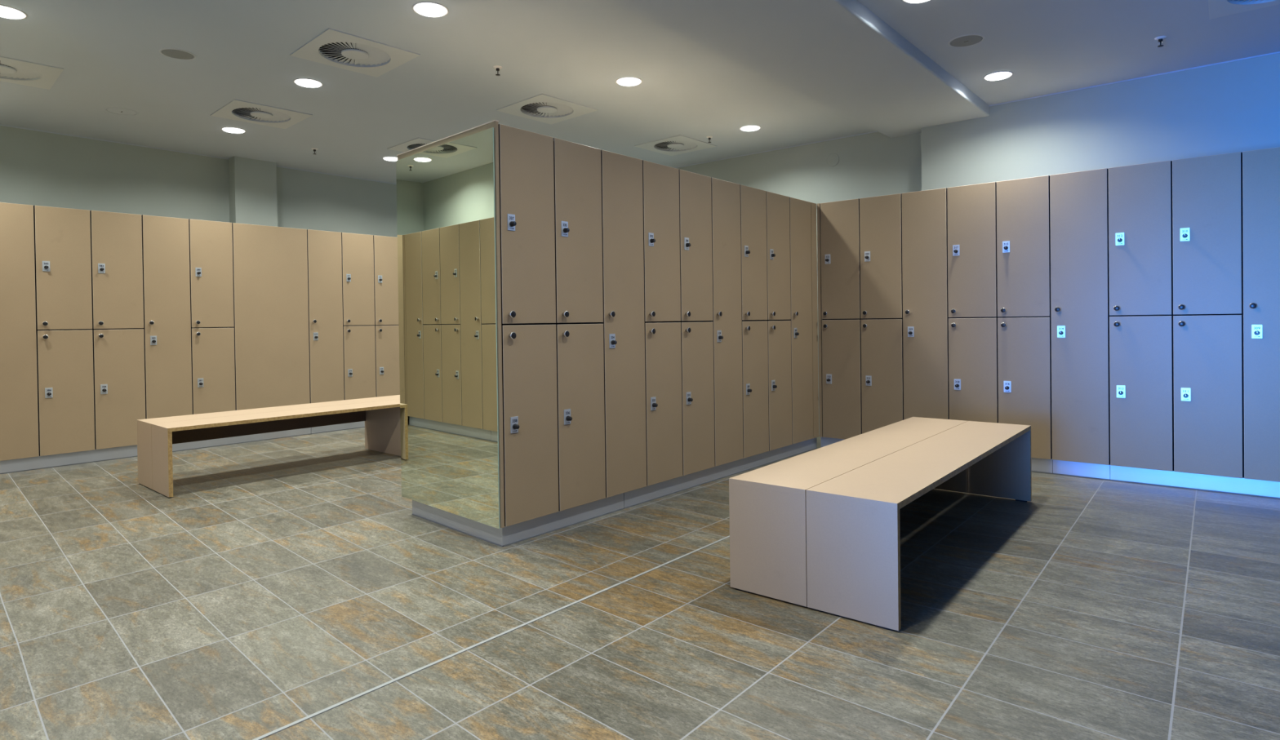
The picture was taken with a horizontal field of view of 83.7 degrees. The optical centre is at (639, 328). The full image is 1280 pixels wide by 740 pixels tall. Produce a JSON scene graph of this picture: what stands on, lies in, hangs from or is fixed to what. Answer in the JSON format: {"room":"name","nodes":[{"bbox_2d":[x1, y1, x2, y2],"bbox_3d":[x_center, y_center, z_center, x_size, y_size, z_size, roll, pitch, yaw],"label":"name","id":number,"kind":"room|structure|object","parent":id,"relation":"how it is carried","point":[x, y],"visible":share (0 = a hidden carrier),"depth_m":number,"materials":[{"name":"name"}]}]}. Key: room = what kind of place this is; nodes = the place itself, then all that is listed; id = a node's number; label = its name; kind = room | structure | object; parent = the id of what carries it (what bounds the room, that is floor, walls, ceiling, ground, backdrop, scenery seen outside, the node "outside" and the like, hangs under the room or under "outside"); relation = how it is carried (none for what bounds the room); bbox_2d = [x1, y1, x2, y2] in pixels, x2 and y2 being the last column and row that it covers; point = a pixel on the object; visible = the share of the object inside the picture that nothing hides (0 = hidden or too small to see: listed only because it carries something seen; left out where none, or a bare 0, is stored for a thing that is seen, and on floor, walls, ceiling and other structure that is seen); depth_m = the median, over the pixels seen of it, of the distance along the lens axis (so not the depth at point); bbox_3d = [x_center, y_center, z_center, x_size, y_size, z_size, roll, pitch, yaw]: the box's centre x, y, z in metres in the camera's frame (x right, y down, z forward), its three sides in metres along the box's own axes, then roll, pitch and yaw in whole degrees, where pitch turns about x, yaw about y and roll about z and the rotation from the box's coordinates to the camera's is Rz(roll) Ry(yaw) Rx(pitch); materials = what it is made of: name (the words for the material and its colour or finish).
{"room":"changing room","nodes":[
{"label":"changing room","id":0,"kind":"room"},
{"bbox_2d":[0,125,397,237],"bbox_3d":[-3.707,-0.296,7.251,0.122,2.680,7.200,0,1,41],"label":"wall","id":1,"kind":"structure","parent":0,"point":[37,168],"depth_m":6.43,"materials":[{"name":"grey paint"}]},
{"bbox_2d":[0,124,396,184],"bbox_3d":[-3.513,-1.637,7.387,0.006,0.008,5.300,0,1,41],"label":"trim","id":2,"kind":"structure","parent":1,"relation":"attached to","point":[0,124],"depth_m":6.43,"materials":[{"name":"paint"}]},
{"bbox_2d":[228,155,277,226],"bbox_3d":[-3.762,-0.293,6.987,0.160,2.680,0.383,0,1,41],"label":"wall pillar","id":3,"kind":"structure","parent":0,"point":[252,183],"depth_m":6.90,"materials":[{"name":"grey paint"}]},
{"bbox_2d":[0,427,1279,739],"bbox_3d":[-0.656,1.045,2.912,10.884,0.001,10.313,0,1,40],"label":"floor","id":4,"kind":"structure","parent":0,"point":[280,583],"depth_m":2.56,"materials":[{"name":"tile"}]},
{"bbox_2d":[0,202,39,461],"bbox_3d":[-4.838,0.026,5.415,0.498,1.899,0.344,0,1,41],"label":"locker","id":5,"kind":"object","parent":4,"relation":"on","point":[19,412],"visible":1,"depth_m":5.32,"materials":[{"name":"beige laminate"}]},
{"bbox_2d":[33,205,94,456],"bbox_3d":[-4.613,0.021,5.677,0.498,1.899,0.344,0,1,41],"label":"locker","id":6,"kind":"object","parent":4,"relation":"on","point":[62,236],"visible":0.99,"depth_m":5.52,"materials":[{"name":"beige laminate"}]},
{"bbox_2d":[0,444,137,474],"bbox_3d":[-4.439,1.021,5.589,0.018,0.097,0.848,0,1,41],"label":"kick plate","id":7,"kind":"object","parent":4,"relation":"on","point":[11,466],"depth_m":5.56,"materials":[{"name":"silver metal"}]},
{"bbox_2d":[89,210,145,449],"bbox_3d":[-4.388,0.015,5.938,0.498,1.899,0.344,0,1,41],"label":"locker","id":8,"kind":"object","parent":4,"relation":"on","point":[116,238],"visible":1,"depth_m":5.78,"materials":[{"name":"beige laminate"}]},
{"bbox_2d":[141,214,192,419],"bbox_3d":[-4.163,0.009,6.200,0.498,1.899,0.344,0,1,41],"label":"locker","id":9,"kind":"object","parent":4,"relation":"on","point":[165,240],"visible":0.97,"depth_m":6.04,"materials":[{"name":"beige laminate"}]},
{"bbox_2d":[188,218,235,414],"bbox_3d":[-3.937,0.004,6.461,0.498,1.899,0.344,0,1,41],"label":"locker","id":10,"kind":"object","parent":4,"relation":"on","point":[211,242],"visible":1,"depth_m":6.31,"materials":[{"name":"beige laminate"}]},
{"bbox_2d":[172,427,311,452],"bbox_3d":[-3.611,1.016,6.550,0.018,0.067,1.176,0,1,41],"label":"kick plate","id":11,"kind":"object","parent":4,"relation":"on","point":[288,433],"depth_m":6.50,"materials":[{"name":"silver metal"}]},
{"bbox_2d":[137,395,400,497],"bbox_3d":[-2.110,0.817,5.882,0.660,0.437,3.250,0,1,41],"label":"bench","id":12,"kind":"object","parent":4,"relation":"on","point":[156,437],"visible":0.56,"depth_m":5.21,"materials":[{"name":"laminate"}]},
{"bbox_2d":[231,222,310,410],"bbox_3d":[-3.564,-0.005,6.810,0.330,1.899,0.670,0,1,41],"label":"blank panel","id":13,"kind":"object","parent":4,"relation":"on","point":[270,263],"visible":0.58,"depth_m":6.69,"materials":[{"name":"beige laminate"}]},
{"bbox_2d":[306,229,344,403],"bbox_3d":[-3.275,-0.013,7.231,0.498,1.899,0.344,0,1,41],"label":"locker","id":14,"kind":"object","parent":4,"relation":"on","point":[324,252],"visible":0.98,"depth_m":7.08,"materials":[{"name":"beige laminate"}]},
{"bbox_2d":[311,421,364,434],"bbox_3d":[-2.750,0.978,7.550,0.017,0.100,1.447,0,1,41],"label":"kick plate","id":15,"kind":"object","parent":4,"relation":"on","point":[327,428],"visible":0.29,"depth_m":7.20,"materials":[{"name":"silver metal"}]},
{"bbox_2d":[341,232,376,399],"bbox_3d":[-3.050,-0.018,7.493,0.498,1.899,0.344,0,1,41],"label":"locker","id":16,"kind":"object","parent":4,"relation":"on","point":[357,250],"visible":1,"depth_m":7.34,"materials":[{"name":"beige laminate"}]},
{"bbox_2d":[373,235,399,397],"bbox_3d":[-2.825,-0.024,7.754,0.498,1.899,0.344,0,1,41],"label":"locker","id":17,"kind":"object","parent":4,"relation":"on","point":[385,248],"visible":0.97,"depth_m":7.58,"materials":[{"name":"beige laminate"}]},
{"bbox_2d":[411,500,504,547],"bbox_3d":[-0.961,0.992,3.699,0.864,0.100,0.017,0,1,44],"label":"kick plate","id":18,"kind":"object","parent":4,"relation":"on","point":[495,536],"visible":0.82,"depth_m":3.65,"materials":[{"name":"silver metal"}]},
{"bbox_2d":[253,535,729,739],"bbox_3d":[-0.301,1.043,2.641,0.012,0.004,7.160,0,1,40],"label":"trim","id":19,"kind":"structure","parent":4,"relation":"on","point":[308,717],"depth_m":2.30,"materials":[{"name":"grey"}]},
{"bbox_2d":[497,124,558,527],"bbox_3d":[-0.880,-0.011,3.788,0.962,1.899,0.347,0,1,40],"label":"locker","id":20,"kind":"object","parent":4,"relation":"on","point":[526,157],"visible":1,"depth_m":3.48,"materials":[{"name":"brown laminate"}]},
{"bbox_2d":[396,120,504,528],"bbox_3d":[-0.998,-0.015,3.684,0.954,1.912,0.022,0,1,44],"label":"end panel","id":21,"kind":"object","parent":20,"relation":"attached to","point":[494,123],"visible":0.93,"depth_m":3.36,"materials":[{"name":"beige laminate"}]},
{"bbox_2d":[395,127,499,528],"bbox_3d":[-1.011,0.004,3.678,0.942,1.882,0.006,0,1,44],"label":"mirror","id":22,"kind":"object","parent":21,"relation":"attached to","point":[446,214],"visible":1,"depth_m":3.63,"materials":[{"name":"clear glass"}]},
{"bbox_2d":[502,493,624,546],"bbox_3d":[-0.375,0.984,3.731,0.016,0.100,0.861,0,1,40],"label":"kick plate","id":23,"kind":"object","parent":4,"relation":"on","point":[530,529],"visible":0.82,"depth_m":3.69,"materials":[{"name":"silver metal"}]},
{"bbox_2d":[553,137,605,511],"bbox_3d":[-0.654,-0.017,4.053,0.962,1.899,0.347,0,1,40],"label":"locker","id":24,"kind":"object","parent":4,"relation":"on","point":[577,175],"visible":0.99,"depth_m":3.75,"materials":[{"name":"brown laminate"}]},
{"bbox_2d":[600,149,646,497],"bbox_3d":[-0.428,-0.022,4.318,0.962,1.899,0.347,0,1,40],"label":"locker","id":25,"kind":"object","parent":4,"relation":"on","point":[622,198],"visible":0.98,"depth_m":4.01,"materials":[{"name":"brown laminate"}]},
{"bbox_2d":[642,160,682,486],"bbox_3d":[-0.202,-0.028,4.583,0.962,1.899,0.347,0,1,40],"label":"locker","id":26,"kind":"object","parent":4,"relation":"on","point":[660,183],"visible":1,"depth_m":4.28,"materials":[{"name":"beige laminate"}]},
{"bbox_2d":[679,168,715,475],"bbox_3d":[0.024,-0.033,4.848,0.962,1.899,0.347,0,1,40],"label":"locker","id":27,"kind":"object","parent":4,"relation":"on","point":[695,189],"visible":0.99,"depth_m":4.54,"materials":[{"name":"beige laminate"}]},
{"bbox_2d":[623,437,817,509],"bbox_3d":[0.677,0.957,4.965,0.016,0.100,2.374,0,1,40],"label":"kick plate","id":28,"kind":"object","parent":4,"relation":"on","point":[638,496],"visible":0.82,"depth_m":4.72,"materials":[{"name":"silver metal"}]},
{"bbox_2d":[711,177,743,466],"bbox_3d":[0.250,-0.039,5.113,0.962,1.899,0.347,0,1,40],"label":"locker","id":29,"kind":"object","parent":4,"relation":"on","point":[726,321],"visible":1,"depth_m":4.81,"materials":[{"name":"beige laminate"}]},
{"bbox_2d":[740,184,768,458],"bbox_3d":[0.476,-0.045,5.378,0.962,1.899,0.347,0,1,40],"label":"locker","id":30,"kind":"object","parent":4,"relation":"on","point":[753,201],"visible":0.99,"depth_m":5.07,"materials":[{"name":"beige laminate"}]},
{"bbox_2d":[765,191,792,451],"bbox_3d":[0.703,-0.050,5.644,0.962,1.899,0.347,0,1,40],"label":"locker","id":31,"kind":"object","parent":4,"relation":"on","point":[778,223],"visible":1,"depth_m":5.34,"materials":[{"name":"beige laminate"}]},
{"bbox_2d":[789,196,813,444],"bbox_3d":[0.928,-0.056,5.909,0.962,1.899,0.347,0,1,40],"label":"locker","id":32,"kind":"object","parent":4,"relation":"on","point":[801,320],"visible":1,"depth_m":5.61,"materials":[{"name":"beige laminate"}]},
{"bbox_2d":[810,202,818,438],"bbox_3d":[1.410,-0.061,5.791,0.019,1.899,0.092,0,1,40],"label":"filler panel","id":33,"kind":"object","parent":32,"relation":"attached to","point":[813,206],"visible":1,"depth_m":5.78,"materials":[{"name":"beige laminate"}]},
{"bbox_2d":[820,437,845,447],"bbox_3d":[1.566,0.930,5.789,0.209,0.080,0.018,0,1,39],"label":"kick plate","id":34,"kind":"object","parent":4,"relation":"on","point":[825,442],"depth_m":5.81,"materials":[{"name":"silver metal"}]},
{"bbox_2d":[820,198,862,439],"bbox_3d":[1.736,-0.066,5.870,0.326,1.899,0.498,0,1,39],"label":"locker","id":35,"kind":"object","parent":4,"relation":"on","point":[839,220],"visible":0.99,"depth_m":5.69,"materials":[{"name":"beige laminate"}]},
{"bbox_2d":[817,203,822,437],"bbox_3d":[1.465,-0.062,5.819,0.024,1.899,0.019,0,1,39],"label":"filler panel","id":36,"kind":"object","parent":35,"relation":"attached to","point":[819,241],"visible":1,"depth_m":5.81,"materials":[{"name":"beige laminate"}]},
{"bbox_2d":[728,417,1031,631],"bbox_3d":[1.296,0.795,3.458,0.664,0.438,2.165,0,1,39],"label":"bench","id":37,"kind":"object","parent":4,"relation":"on","point":[818,529],"visible":1,"depth_m":2.73,"materials":[{"name":"laminate"}]},
{"bbox_2d":[859,193,903,434],"bbox_3d":[1.990,-0.068,5.663,0.326,1.899,0.498,0,1,39],"label":"locker","id":38,"kind":"object","parent":4,"relation":"on","point":[880,216],"visible":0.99,"depth_m":5.49,"materials":[{"name":"beige laminate"}]},
{"bbox_2d":[902,187,949,420],"bbox_3d":[2.244,-0.069,5.457,0.326,1.899,0.498,0,1,39],"label":"locker","id":39,"kind":"object","parent":4,"relation":"on","point":[924,213],"visible":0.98,"depth_m":5.28,"materials":[{"name":"beige laminate"}]},
{"bbox_2d":[946,182,998,422],"bbox_3d":[2.497,-0.070,5.251,0.326,1.899,0.498,0,1,39],"label":"locker","id":40,"kind":"object","parent":4,"relation":"on","point":[972,270],"visible":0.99,"depth_m":5.07,"materials":[{"name":"beige laminate"}]},
{"bbox_2d":[996,175,1052,459],"bbox_3d":[2.751,-0.072,5.044,0.326,1.899,0.498,0,1,39],"label":"locker","id":41,"kind":"object","parent":4,"relation":"on","point":[1023,205],"visible":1,"depth_m":4.86,"materials":[{"name":"beige laminate"}]},
{"bbox_2d":[1031,457,1053,474],"bbox_3d":[2.727,0.933,4.846,0.128,0.096,0.018,0,1,39],"label":"kick plate","id":42,"kind":"object","parent":4,"relation":"on","point":[1042,465],"depth_m":4.84,"materials":[{"name":"silver metal"}]},
{"bbox_2d":[1049,168,1110,465],"bbox_3d":[3.004,-0.073,4.838,0.326,1.899,0.498,0,1,39],"label":"locker","id":43,"kind":"object","parent":4,"relation":"on","point":[1079,200],"visible":0.99,"depth_m":4.66,"materials":[{"name":"beige laminate"}]},
{"bbox_2d":[1053,460,1110,480],"bbox_3d":[2.900,0.930,4.704,0.322,0.100,0.017,0,1,39],"label":"kick plate","id":44,"kind":"object","parent":4,"relation":"on","point":[1094,471],"visible":1,"depth_m":4.70,"materials":[{"name":"silver metal"}]},
{"bbox_2d":[1107,160,1173,471],"bbox_3d":[3.258,-0.075,4.632,0.326,1.899,0.498,0,1,39],"label":"locker","id":45,"kind":"object","parent":4,"relation":"on","point":[1140,195],"visible":1,"depth_m":4.46,"materials":[{"name":"beige laminate"}]},
{"bbox_2d":[1110,465,1279,498],"bbox_3d":[3.593,0.926,4.140,1.460,0.100,0.017,0,1,39],"label":"kick plate","id":46,"kind":"object","parent":4,"relation":"on","point":[1259,488],"visible":1,"depth_m":4.32,"materials":[{"name":"silver metal"}]},
{"bbox_2d":[1171,151,1243,478],"bbox_3d":[3.511,-0.076,4.425,0.326,1.899,0.498,0,1,39],"label":"locker","id":47,"kind":"object","parent":4,"relation":"on","point":[1207,255],"visible":1,"depth_m":4.25,"materials":[{"name":"beige laminate"}]},
{"bbox_2d":[1241,146,1279,482],"bbox_3d":[3.765,-0.077,4.219,0.326,1.899,0.498,0,1,39],"label":"locker","id":48,"kind":"object","parent":4,"relation":"on","point":[1260,168],"visible":1,"depth_m":4.10,"materials":[{"name":"beige laminate"}]},
{"bbox_2d":[0,0,1279,183],"bbox_3d":[-0.623,-1.647,3.016,10.700,0.020,8.800,0,1,40],"label":"ceiling","id":49,"kind":"structure","parent":0,"point":[108,52],"depth_m":4.53,"materials":[{"name":"paint"}]},
{"bbox_2d":[0,4,27,18],"bbox_3d":[-3.224,-1.633,3.624,0.180,0.069,0.180,0,1,40],"label":"recessed light","id":50,"kind":"object","parent":49,"relation":"in","point":[6,11],"visible":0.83,"depth_m":3.68,"materials":[{"name":"white"}]},
{"bbox_2d":[0,56,63,89],"bbox_3d":[-3.958,-1.667,4.420,0.544,0.136,0.544,0,1,43],"label":"ceiling vent","id":51,"kind":"object","parent":49,"relation":"in","point":[42,76],"visible":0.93,"depth_m":4.51,"materials":[{"name":"grey metal"}]},
{"bbox_2d":[104,106,138,115],"bbox_3d":[-3.860,-1.613,5.323,0.208,0.006,0.208,0,1,40],"label":"ceiling speaker","id":52,"kind":"object","parent":49,"relation":"attached to","point":[121,111],"visible":1,"depth_m":5.31,"materials":[{"name":"paint"}]},
{"bbox_2d":[159,48,195,60],"bbox_3d":[-2.729,-1.618,4.221,0.185,0.004,0.185,0,1,40],"label":"ceiling speaker","id":53,"kind":"object","parent":49,"relation":"attached to","point":[175,53],"visible":1,"depth_m":4.22,"materials":[{"name":"grey metal"}]},
{"bbox_2d":[221,127,245,133],"bbox_3d":[-3.338,-1.654,5.871,0.180,0.069,0.180,0,1,40],"label":"recessed light","id":54,"kind":"object","parent":49,"relation":"in","point":[232,130],"visible":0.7,"depth_m":5.91,"materials":[{"name":"white"}]},
{"bbox_2d":[210,98,312,128],"bbox_3d":[-2.890,-1.692,5.458,0.544,0.136,0.544,0,1,43],"label":"ceiling vent","id":55,"kind":"object","parent":49,"relation":"in","point":[274,117],"visible":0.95,"depth_m":5.47,"materials":[{"name":"grey metal"}]},
{"bbox_2d":[293,78,323,87],"bbox_3d":[-2.206,-1.658,4.753,0.180,0.069,0.180,0,1,40],"label":"recessed light","id":56,"kind":"object","parent":49,"relation":"in","point":[307,82],"visible":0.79,"depth_m":4.79,"materials":[{"name":"white"}]},
{"bbox_2d":[289,27,420,77],"bbox_3d":[-1.700,-1.696,4.265,0.544,0.136,0.544,0,1,43],"label":"ceiling vent","id":57,"kind":"object","parent":49,"relation":"in","point":[340,46],"visible":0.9,"depth_m":4.27,"materials":[{"name":"grey metal"}]},
{"bbox_2d":[382,156,397,161],"bbox_3d":[-2.414,-1.677,6.961,0.180,0.069,0.180,0,1,40],"label":"recessed light","id":58,"kind":"object","parent":49,"relation":"in","point":[388,158],"visible":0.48,"depth_m":7.01,"materials":[{"name":"white"}]},
{"bbox_2d":[387,137,435,151],"bbox_3d":[-1.933,-1.716,6.570,0.544,0.136,0.544,0,1,43],"label":"ceiling vent","id":59,"kind":"object","parent":49,"relation":"in","point":[418,142],"visible":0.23,"depth_m":6.44,"materials":[{"name":"grey metal"}]},
{"bbox_2d":[412,1,448,17],"bbox_3d":[-1.075,-1.662,3.668,0.180,0.069,0.180,0,1,40],"label":"recessed light","id":60,"kind":"object","parent":49,"relation":"in","point":[430,9],"visible":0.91,"depth_m":3.70,"materials":[{"name":"white"}]},
{"bbox_2d":[493,65,502,75],"bbox_3d":[-0.897,-1.623,4.512,0.060,0.050,0.060,-1,1,0],"label":"sprinkler head","id":61,"kind":"object","parent":49,"relation":"attached to","point":[498,68],"visible":1,"depth_m":4.50},
{"bbox_2d":[496,93,597,124],"bbox_3d":[-0.706,-1.721,5.426,0.544,0.136,0.544,0,1,43],"label":"ceiling vent","id":62,"kind":"object","parent":49,"relation":"in","point":[543,106],"visible":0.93,"depth_m":5.44,"materials":[{"name":"grey metal"}]},
{"bbox_2d":[615,76,642,85],"bbox_3d":[-0.075,-1.687,4.809,0.180,0.069,0.180,0,1,40],"label":"recessed light","id":63,"kind":"object","parent":49,"relation":"in","point":[624,81],"visible":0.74,"depth_m":4.85,"materials":[{"name":"white"}]},
{"bbox_2d":[634,134,716,155],"bbox_3d":[0.328,-1.746,6.598,0.544,0.136,0.544,0,1,42],"label":"ceiling vent","id":64,"kind":"object","parent":49,"relation":"in","point":[685,144],"visible":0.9,"depth_m":6.60,"materials":[{"name":"grey metal"}]},
{"bbox_2d":[706,136,712,142],"bbox_3d":[0.613,-1.660,6.299,0.060,0.050,0.060,-1,1,0],"label":"sprinkler head","id":65,"kind":"object","parent":49,"relation":"attached to","point":[708,137],"visible":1,"depth_m":6.29},
{"bbox_2d":[739,124,760,131],"bbox_3d":[0.928,-1.712,6.021,0.180,0.069,0.180,0,1,40],"label":"recessed light","id":66,"kind":"object","parent":49,"relation":"in","point":[749,127],"visible":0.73,"depth_m":6.07,"materials":[{"name":"white"}]},
{"bbox_2d":[902,0,929,3],"bbox_3d":[1.405,-1.695,3.580,0.180,0.069,0.180,0,1,40],"label":"recessed light","id":67,"kind":"object","parent":49,"relation":"in","point":[904,1],"visible":1,"depth_m":3.65,"materials":[{"name":"white"}]},
{"bbox_2d":[947,33,985,47],"bbox_3d":[1.907,-1.679,4.180,0.199,0.006,0.199,0,1,40],"label":"ceiling speaker","id":68,"kind":"object","parent":49,"relation":"attached to","point":[966,40],"visible":1,"depth_m":4.17,"materials":[{"name":"grey metal"}]},
{"bbox_2d":[983,71,1013,80],"bbox_3d":[2.402,-1.720,4.796,0.180,0.069,0.180,0,1,40],"label":"recessed light","id":69,"kind":"object","parent":49,"relation":"in","point":[1000,75],"visible":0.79,"depth_m":4.83,"materials":[{"name":"white"}]},
{"bbox_2d":[1154,35,1166,47],"bbox_3d":[3.041,-1.672,4.176,0.060,0.050,0.060,-1,1,0],"label":"sprinkler head","id":70,"kind":"object","parent":49,"relation":"attached to","point":[1159,38],"visible":1,"depth_m":4.17},
{"bbox_2d":[1208,0,1279,19],"bbox_3d":[3.151,-1.754,3.528,0.544,0.136,0.544,0,1,39],"label":"ceiling vent","id":71,"kind":"object","parent":49,"relation":"in","point":[1217,8],"visible":1,"depth_m":3.75,"materials":[{"name":"grey metal"}]},
{"bbox_2d":[676,131,921,435],"bbox_3d":[0.169,-0.354,7.828,5.860,2.680,0.151,0,1,39],"label":"wall","id":72,"kind":"structure","parent":0,"point":[875,164],"depth_m":6.44,"materials":[{"name":"grey paint"}]},
{"bbox_2d":[673,130,877,168],"bbox_3d":[0.275,-1.690,7.614,5.405,0.008,0.006,0,1,39],"label":"trim","id":73,"kind":"structure","parent":72,"relation":"attached to","point":[876,131],"depth_m":6.75,"materials":[{"name":"paint"}]},
{"bbox_2d":[826,153,839,166],"bbox_3d":[1.735,-1.514,6.429,0.116,0.116,0.007,0,1,39],"label":"cover plate","id":74,"kind":"object","parent":72,"relation":"attached to","point":[833,159],"visible":1,"depth_m":6.43,"materials":[{"name":"grey paint"}]},
{"bbox_2d":[920,53,1279,191],"bbox_3d":[4.269,-0.375,4.394,4.845,2.680,0.300,0,1,39],"label":"wall","id":75,"kind":"structure","parent":0,"point":[1234,106],"depth_m":4.96,"materials":[{"name":"grey paint"}]},
{"bbox_2d":[608,0,989,137],"bbox_3d":[-0.254,-1.598,2.670,0.820,0.080,8.350,0,1,40],"label":"ceiling beam","id":76,"kind":"structure","parent":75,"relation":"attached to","point":[838,55],"depth_m":4.16,"materials":[{"name":"paint"}]},
{"bbox_2d":[989,51,1279,106],"bbox_3d":[4.077,-1.708,4.325,4.645,0.008,0.006,0,1,39],"label":"trim","id":77,"kind":"structure","parent":75,"relation":"attached to","point":[1277,51],"depth_m":4.86,"materials":[{"name":"paint"}]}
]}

